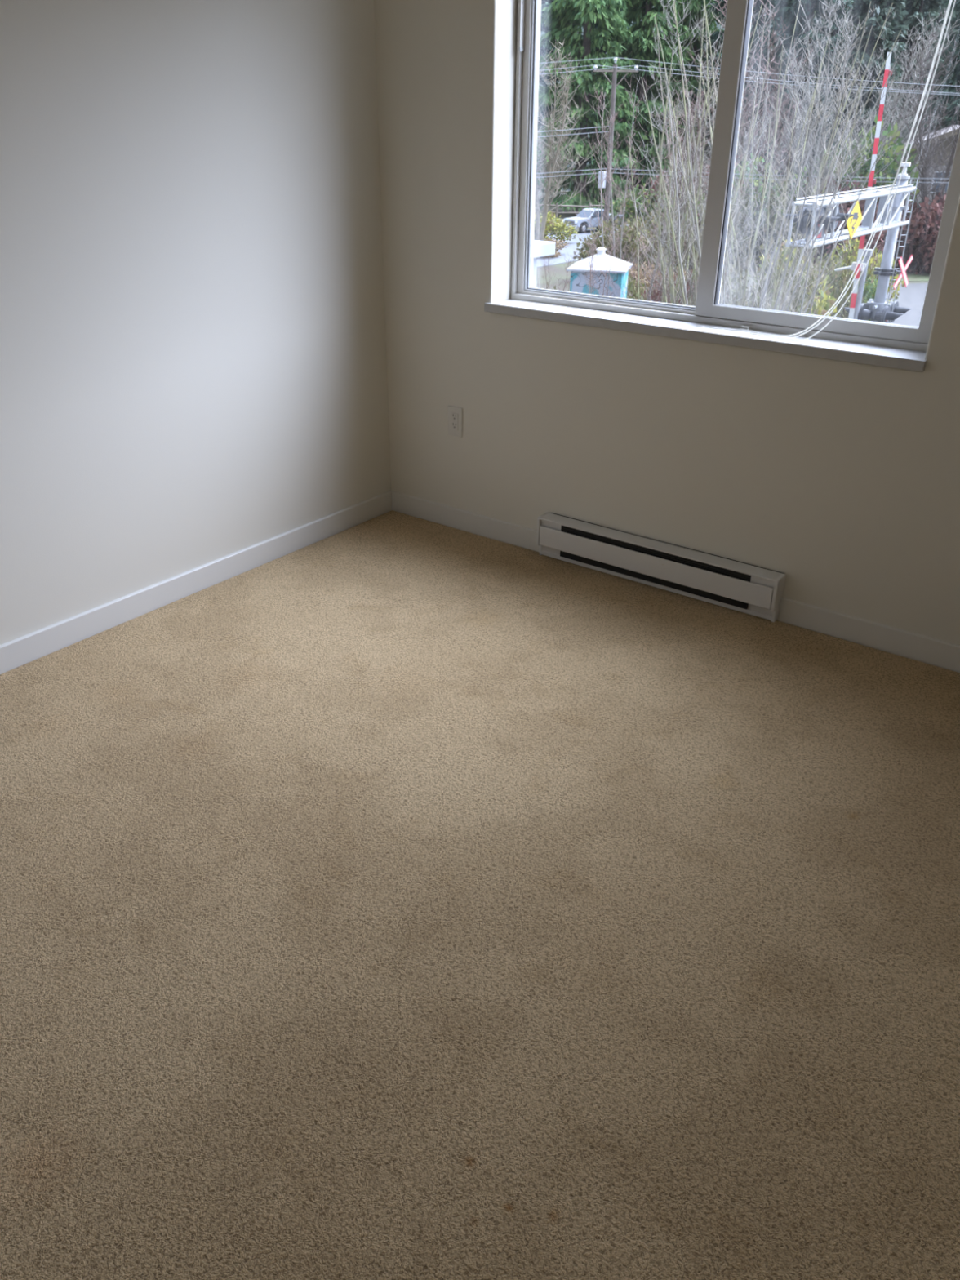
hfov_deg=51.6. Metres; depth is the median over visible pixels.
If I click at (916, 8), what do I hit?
conifer tree
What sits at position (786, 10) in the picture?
conifer tree
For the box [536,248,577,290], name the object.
bare sapling
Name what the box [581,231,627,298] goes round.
bare sapling
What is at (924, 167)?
bare tree
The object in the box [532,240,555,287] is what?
sign
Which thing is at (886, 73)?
pole
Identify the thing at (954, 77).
conifer tree
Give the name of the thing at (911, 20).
conifer tree
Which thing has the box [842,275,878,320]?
leafy shrub
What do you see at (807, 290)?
leafy shrub
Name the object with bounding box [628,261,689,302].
leafy shrub
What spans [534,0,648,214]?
conifer tree
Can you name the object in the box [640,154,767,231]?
leafy shrub
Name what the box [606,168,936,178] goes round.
overhead wire
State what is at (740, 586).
baseboard heater
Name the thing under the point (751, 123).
bare tree
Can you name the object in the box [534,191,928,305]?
ground
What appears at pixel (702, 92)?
bare tree
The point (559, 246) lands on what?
leafy shrub
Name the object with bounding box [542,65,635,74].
overhead wire
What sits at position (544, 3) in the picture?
conifer tree
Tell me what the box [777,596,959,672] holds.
baseboard
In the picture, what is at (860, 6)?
conifer tree
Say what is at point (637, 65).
overhead wire
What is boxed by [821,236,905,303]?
leafy shrub
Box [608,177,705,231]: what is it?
leafy shrub
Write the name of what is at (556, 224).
leafy shrub
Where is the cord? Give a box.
[696,0,955,340]
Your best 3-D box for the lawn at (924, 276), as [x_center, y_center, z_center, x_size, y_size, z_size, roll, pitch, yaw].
[27.150,-21.941,58.536,6.958,0.070,15.865,12,30,20]
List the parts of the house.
pane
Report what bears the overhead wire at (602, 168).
attached to the utility pole at (615, 70)
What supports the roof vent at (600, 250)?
attached to the kiosk
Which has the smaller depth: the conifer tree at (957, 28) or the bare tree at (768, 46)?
the bare tree at (768, 46)
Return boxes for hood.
[782,213,798,222]
[817,215,840,224]
[833,213,854,221]
[884,311,904,320]
[893,306,911,314]
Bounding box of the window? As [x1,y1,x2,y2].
[484,0,959,371]
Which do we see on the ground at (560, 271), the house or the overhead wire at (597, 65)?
the house
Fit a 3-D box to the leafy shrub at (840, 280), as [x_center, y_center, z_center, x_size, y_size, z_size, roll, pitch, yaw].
[13.128,-13.137,38.270,3.708,3.557,3.290,10,29,18]
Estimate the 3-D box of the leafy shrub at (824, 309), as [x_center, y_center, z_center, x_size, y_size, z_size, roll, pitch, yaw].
[11.268,-12.226,35.841,4.071,4.433,4.177,19,33,31]
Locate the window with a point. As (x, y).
(900, 346)
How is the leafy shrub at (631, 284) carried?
on the ground at (560, 271)
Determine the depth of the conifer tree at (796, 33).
100.37 m
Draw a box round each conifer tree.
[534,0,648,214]
[537,0,564,195]
[569,4,650,180]
[573,0,702,210]
[637,1,717,142]
[640,0,724,187]
[686,0,790,174]
[735,0,853,189]
[737,4,807,184]
[764,0,868,183]
[795,0,911,173]
[815,1,928,158]
[844,0,959,146]
[866,0,959,156]
[897,0,959,144]
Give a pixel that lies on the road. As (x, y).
(570, 249)
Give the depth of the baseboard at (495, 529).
4.02 m
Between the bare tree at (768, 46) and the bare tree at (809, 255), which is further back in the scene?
the bare tree at (768, 46)
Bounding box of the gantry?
[782,162,918,323]
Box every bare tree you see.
[534,39,608,240]
[566,76,707,300]
[618,44,753,306]
[629,2,779,306]
[631,0,901,310]
[641,0,797,298]
[645,88,716,219]
[653,11,899,314]
[690,1,878,311]
[691,0,813,201]
[751,0,905,258]
[831,7,959,181]
[871,29,959,213]
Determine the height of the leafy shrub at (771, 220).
5.541 m
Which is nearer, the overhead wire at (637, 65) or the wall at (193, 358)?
the wall at (193, 358)
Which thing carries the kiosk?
on the ground at (560, 271)
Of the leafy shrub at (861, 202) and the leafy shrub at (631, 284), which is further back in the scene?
the leafy shrub at (861, 202)
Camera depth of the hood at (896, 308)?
29.53 m
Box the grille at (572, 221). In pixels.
[564,219,574,224]
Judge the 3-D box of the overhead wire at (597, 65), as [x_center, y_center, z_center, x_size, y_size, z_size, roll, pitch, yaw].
[28.429,-28.877,51.459,44.767,1.483,0.026,3,28,6]
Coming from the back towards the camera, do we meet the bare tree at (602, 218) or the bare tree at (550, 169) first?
the bare tree at (550, 169)
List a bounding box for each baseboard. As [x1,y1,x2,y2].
[0,490,393,674]
[391,490,539,552]
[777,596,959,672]
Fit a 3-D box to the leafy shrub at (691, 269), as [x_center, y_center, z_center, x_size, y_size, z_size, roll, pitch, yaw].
[7.250,-11.330,34.749,3.071,3.557,3.461,-7,29,-14]
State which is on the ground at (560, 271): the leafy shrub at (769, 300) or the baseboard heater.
the leafy shrub at (769, 300)
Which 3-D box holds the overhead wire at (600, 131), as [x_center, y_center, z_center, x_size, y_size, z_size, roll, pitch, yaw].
[-9.693,-28.659,56.631,33.825,0.965,0.036,3,28,6]
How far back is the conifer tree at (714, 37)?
86.52 m
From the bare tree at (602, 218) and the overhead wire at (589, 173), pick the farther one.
the overhead wire at (589, 173)
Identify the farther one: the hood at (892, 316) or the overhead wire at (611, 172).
the overhead wire at (611, 172)
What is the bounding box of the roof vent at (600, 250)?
[596,247,606,254]
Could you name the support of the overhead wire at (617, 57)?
attached to the utility pole at (615, 70)
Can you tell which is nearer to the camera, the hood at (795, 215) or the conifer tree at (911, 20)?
the hood at (795, 215)
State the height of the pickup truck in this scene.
1.562 m
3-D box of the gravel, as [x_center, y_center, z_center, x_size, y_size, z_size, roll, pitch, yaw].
[18.636,-13.023,41.474,8.971,0.090,32.705,10,29,18]
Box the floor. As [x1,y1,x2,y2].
[0,510,959,1279]
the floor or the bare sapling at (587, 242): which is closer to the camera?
the floor
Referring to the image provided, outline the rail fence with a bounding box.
[534,203,634,226]
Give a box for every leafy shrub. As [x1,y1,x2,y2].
[533,211,578,243]
[543,237,568,257]
[573,215,667,276]
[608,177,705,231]
[626,271,648,300]
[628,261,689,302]
[637,208,747,271]
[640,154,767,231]
[640,284,679,303]
[653,269,735,305]
[693,294,779,310]
[724,169,822,269]
[724,248,826,313]
[731,115,919,266]
[745,235,836,316]
[785,173,908,268]
[797,253,867,320]
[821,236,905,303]
[835,151,921,213]
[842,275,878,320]
[860,172,946,269]
[866,191,944,274]
[914,193,946,272]
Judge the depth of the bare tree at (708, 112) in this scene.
25.97 m
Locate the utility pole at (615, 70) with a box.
[593,57,638,239]
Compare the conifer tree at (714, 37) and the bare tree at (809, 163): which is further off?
the conifer tree at (714, 37)
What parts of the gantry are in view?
handrail, relay panel, relay panel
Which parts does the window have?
glazing frame, sill, sash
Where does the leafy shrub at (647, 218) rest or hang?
on the ground at (560, 271)
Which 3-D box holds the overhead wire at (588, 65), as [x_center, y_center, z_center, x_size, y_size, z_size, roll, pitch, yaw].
[-10.599,-31.473,55.213,33.825,0.989,0.026,3,28,6]
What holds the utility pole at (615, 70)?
on the ground at (560, 271)
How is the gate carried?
on the ground at (560, 271)
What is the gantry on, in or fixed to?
on the gravel
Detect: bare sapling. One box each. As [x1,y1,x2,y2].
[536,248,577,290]
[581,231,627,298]
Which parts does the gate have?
gate post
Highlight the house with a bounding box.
[865,124,959,208]
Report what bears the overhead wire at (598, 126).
attached to the utility pole at (615, 70)
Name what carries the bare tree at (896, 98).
on the ground at (560, 271)
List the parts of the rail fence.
post, rail, rail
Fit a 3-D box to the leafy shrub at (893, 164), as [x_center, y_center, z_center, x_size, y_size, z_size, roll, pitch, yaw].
[19.230,-25.631,57.455,11.015,8.554,5.980,3,28,4]
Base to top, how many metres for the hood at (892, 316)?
0.215 m
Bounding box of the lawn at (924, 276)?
[875,271,929,281]
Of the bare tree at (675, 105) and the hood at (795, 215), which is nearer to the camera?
the hood at (795, 215)
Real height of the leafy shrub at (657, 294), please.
3.587 m
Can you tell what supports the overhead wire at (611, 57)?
attached to the utility pole at (615, 70)
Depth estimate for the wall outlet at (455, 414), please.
3.87 m
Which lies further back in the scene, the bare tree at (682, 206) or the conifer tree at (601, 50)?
the conifer tree at (601, 50)
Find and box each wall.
[0,0,391,644]
[373,0,959,644]
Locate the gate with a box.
[834,52,892,319]
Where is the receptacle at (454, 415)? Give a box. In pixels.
[451,412,457,431]
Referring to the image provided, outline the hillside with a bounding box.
[537,4,943,191]
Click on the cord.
(779, 336)
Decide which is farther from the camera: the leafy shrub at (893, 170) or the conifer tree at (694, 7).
the conifer tree at (694, 7)
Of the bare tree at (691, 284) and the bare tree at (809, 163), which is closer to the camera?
the bare tree at (691, 284)
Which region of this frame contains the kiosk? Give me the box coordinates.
[566,247,632,297]
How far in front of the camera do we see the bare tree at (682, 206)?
25.92 m
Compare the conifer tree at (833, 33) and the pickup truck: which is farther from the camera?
the conifer tree at (833, 33)
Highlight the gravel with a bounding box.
[885,283,928,326]
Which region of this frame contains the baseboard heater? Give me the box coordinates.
[536,511,786,622]
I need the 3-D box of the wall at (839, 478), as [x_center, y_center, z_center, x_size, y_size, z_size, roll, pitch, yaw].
[0.954,-1.232,2.939,3.150,2.452,0.205,20,33,32]
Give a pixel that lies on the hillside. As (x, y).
(878, 8)
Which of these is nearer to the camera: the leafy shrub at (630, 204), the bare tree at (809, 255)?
the bare tree at (809, 255)
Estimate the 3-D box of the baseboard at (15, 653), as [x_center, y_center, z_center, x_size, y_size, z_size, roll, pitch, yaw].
[-1.537,0.122,2.863,0.013,0.090,3.887,20,33,32]
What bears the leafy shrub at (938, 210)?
on the ground at (560, 271)
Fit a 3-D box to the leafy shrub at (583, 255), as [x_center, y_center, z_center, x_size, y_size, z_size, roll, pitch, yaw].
[7.327,-20.367,51.878,4.944,3.557,4.386,-15,32,-27]
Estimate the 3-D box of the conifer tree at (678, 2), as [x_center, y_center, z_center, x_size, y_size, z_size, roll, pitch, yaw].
[21.241,-64.225,104.837,10.731,31.900,11.002,6,28,11]
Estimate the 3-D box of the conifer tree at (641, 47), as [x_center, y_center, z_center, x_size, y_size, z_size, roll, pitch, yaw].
[14.386,-51.266,86.058,11.235,26.400,11.462,21,34,33]
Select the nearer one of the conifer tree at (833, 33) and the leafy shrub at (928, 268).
the leafy shrub at (928, 268)
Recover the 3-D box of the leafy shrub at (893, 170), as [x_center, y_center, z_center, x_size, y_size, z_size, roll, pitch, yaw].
[23.486,-26.749,61.470,7.416,6.520,6.580,-6,28,-11]
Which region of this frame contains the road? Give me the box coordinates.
[536,209,743,267]
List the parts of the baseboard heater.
blank plate, blank plate, rail, blank plate, blank plate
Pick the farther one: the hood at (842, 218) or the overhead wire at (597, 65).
the overhead wire at (597, 65)
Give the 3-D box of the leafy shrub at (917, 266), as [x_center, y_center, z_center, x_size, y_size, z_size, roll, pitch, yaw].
[25.480,-22.889,56.083,6.300,4.654,6.465,-7,29,-15]
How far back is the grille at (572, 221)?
73.72 m
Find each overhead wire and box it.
[535,173,598,177]
[536,168,606,173]
[537,126,604,132]
[537,131,608,137]
[538,65,593,71]
[539,57,614,63]
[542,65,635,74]
[596,65,959,95]
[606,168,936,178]
[611,172,938,182]
[617,57,959,86]
[637,65,959,93]
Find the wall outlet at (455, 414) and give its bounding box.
[448,405,462,437]
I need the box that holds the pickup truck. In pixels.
[562,208,624,233]
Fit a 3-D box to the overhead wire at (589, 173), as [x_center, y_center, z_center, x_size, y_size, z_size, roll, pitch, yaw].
[-9.709,-26.846,57.588,33.825,0.965,0.036,3,28,6]

